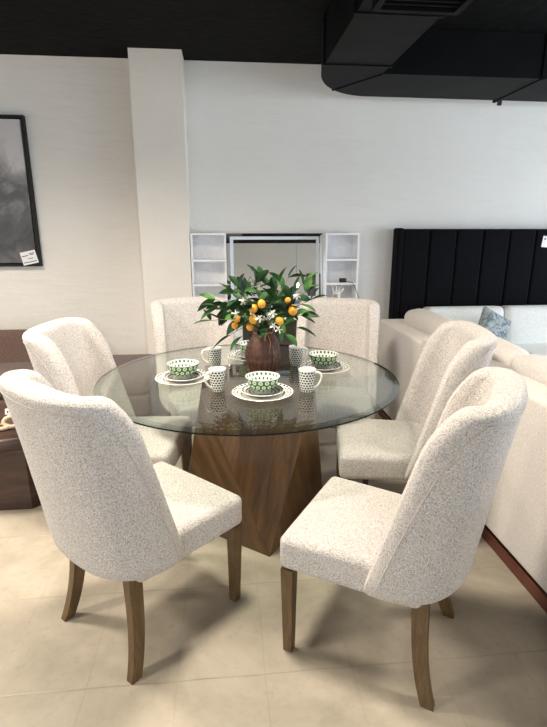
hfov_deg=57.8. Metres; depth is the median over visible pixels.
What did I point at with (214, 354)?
mug
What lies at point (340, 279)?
charger
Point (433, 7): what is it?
air register
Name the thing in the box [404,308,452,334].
cushion
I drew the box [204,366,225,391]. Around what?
mug
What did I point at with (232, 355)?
dinner plate
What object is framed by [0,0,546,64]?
ceiling
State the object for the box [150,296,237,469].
dining chair
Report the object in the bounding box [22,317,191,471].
dining chair
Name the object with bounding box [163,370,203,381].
plate
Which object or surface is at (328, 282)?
shelf
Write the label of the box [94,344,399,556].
dining table
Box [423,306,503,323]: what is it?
cushion
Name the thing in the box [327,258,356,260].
shelf
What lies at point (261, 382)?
bowl
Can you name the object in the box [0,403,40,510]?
coffee table
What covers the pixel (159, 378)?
dinner plate
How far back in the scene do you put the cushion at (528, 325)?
4.45 m
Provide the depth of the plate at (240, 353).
2.77 m
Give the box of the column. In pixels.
[128,48,192,353]
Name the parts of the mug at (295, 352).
handle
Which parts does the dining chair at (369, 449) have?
leg, seat, backrest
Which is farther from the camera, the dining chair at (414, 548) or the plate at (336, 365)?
the plate at (336, 365)
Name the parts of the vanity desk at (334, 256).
drawer, drawer, knee panel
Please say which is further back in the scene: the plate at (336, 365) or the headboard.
the headboard
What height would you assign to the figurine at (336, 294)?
0.159 m
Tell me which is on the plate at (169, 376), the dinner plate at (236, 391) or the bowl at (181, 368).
the bowl at (181, 368)
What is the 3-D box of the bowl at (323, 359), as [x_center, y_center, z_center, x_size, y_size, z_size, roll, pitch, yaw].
[0.254,-0.017,2.519,0.149,0.071,0.149,-1,15,-5]
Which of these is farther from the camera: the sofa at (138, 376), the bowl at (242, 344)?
the sofa at (138, 376)
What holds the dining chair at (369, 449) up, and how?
on the floor
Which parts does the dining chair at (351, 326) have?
backrest, seat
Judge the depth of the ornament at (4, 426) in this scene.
2.64 m
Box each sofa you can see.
[0,329,158,416]
[377,308,546,612]
[423,305,546,356]
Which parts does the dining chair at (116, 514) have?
leg, backrest, leg, seat, leg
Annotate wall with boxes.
[0,54,546,354]
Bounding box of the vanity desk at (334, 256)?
[190,233,359,363]
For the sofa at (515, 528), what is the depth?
2.15 m
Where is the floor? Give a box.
[0,396,546,726]
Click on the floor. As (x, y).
(211, 659)
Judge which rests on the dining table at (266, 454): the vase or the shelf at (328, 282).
the vase
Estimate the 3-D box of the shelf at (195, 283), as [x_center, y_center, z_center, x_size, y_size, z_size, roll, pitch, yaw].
[-0.566,-0.707,4.410,0.269,0.016,0.192,-1,15,-5]
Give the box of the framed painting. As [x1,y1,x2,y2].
[0,114,42,266]
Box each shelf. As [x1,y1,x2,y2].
[193,258,224,261]
[194,282,224,285]
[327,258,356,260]
[327,281,355,284]
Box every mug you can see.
[201,346,221,366]
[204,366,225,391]
[289,345,307,365]
[298,366,322,391]
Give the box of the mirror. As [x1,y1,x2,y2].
[226,233,322,302]
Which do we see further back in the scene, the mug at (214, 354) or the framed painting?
the framed painting
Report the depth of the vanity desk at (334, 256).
4.44 m
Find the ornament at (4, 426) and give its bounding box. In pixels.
[0,415,14,430]
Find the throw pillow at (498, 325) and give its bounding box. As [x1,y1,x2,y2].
[478,307,510,339]
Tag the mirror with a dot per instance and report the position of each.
(273, 252)
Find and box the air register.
[372,0,473,15]
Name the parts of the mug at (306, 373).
handle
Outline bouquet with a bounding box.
[194,264,326,350]
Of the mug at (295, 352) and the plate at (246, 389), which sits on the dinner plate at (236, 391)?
the plate at (246, 389)
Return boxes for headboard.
[388,228,546,318]
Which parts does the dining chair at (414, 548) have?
leg, seat, leg, backrest, leg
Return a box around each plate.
[155,369,209,384]
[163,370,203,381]
[228,350,245,360]
[232,383,292,400]
[235,350,244,357]
[241,384,284,396]
[297,360,348,373]
[305,361,341,370]
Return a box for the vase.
[245,325,280,372]
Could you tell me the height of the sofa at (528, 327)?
0.779 m
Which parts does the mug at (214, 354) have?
handle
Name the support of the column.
attached to the wall
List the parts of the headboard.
channel panel, channel panel, channel panel, channel panel, channel panel, channel panel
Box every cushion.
[0,329,30,362]
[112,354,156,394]
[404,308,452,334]
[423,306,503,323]
[492,336,529,363]
[501,305,546,343]
[509,354,546,384]
[515,343,546,356]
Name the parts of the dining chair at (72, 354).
backrest, seat, leg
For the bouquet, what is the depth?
2.33 m
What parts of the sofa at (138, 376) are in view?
seat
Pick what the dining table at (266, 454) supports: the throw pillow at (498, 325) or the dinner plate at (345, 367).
the dinner plate at (345, 367)
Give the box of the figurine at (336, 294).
[331,286,343,297]
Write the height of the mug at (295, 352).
0.100 m
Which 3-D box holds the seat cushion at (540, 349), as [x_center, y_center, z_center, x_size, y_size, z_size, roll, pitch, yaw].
[2.471,-0.081,4.335,0.728,0.120,0.520,-1,15,-5]
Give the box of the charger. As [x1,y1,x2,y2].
[339,278,358,297]
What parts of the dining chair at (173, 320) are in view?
leg, seat, backrest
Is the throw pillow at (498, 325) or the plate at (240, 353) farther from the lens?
the throw pillow at (498, 325)
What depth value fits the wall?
4.35 m
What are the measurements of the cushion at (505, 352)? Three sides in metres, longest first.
0.716 x 0.532 x 0.187 m
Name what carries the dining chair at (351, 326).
on the floor
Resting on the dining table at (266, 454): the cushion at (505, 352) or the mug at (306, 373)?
the mug at (306, 373)
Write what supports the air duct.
attached to the ceiling
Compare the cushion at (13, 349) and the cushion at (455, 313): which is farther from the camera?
the cushion at (455, 313)
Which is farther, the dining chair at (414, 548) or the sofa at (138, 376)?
the sofa at (138, 376)
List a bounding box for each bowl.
[167,359,198,378]
[238,340,248,352]
[245,371,279,393]
[309,350,337,368]
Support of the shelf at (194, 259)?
attached to the vanity desk at (334, 256)
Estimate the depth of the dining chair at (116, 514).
1.51 m
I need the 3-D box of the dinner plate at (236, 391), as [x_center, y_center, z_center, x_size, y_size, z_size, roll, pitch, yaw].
[-0.047,0.127,2.144,0.266,0.018,0.266,-1,15,-5]
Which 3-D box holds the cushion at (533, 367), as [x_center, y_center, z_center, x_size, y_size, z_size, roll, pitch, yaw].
[1.280,0.281,2.141,0.187,0.532,0.716,-10,16,-3]
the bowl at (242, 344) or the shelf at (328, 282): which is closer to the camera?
the bowl at (242, 344)
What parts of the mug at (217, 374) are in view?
handle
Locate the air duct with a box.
[321,0,546,105]
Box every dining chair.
[0,369,241,684]
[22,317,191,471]
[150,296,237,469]
[280,367,527,711]
[296,297,379,484]
[336,320,497,480]

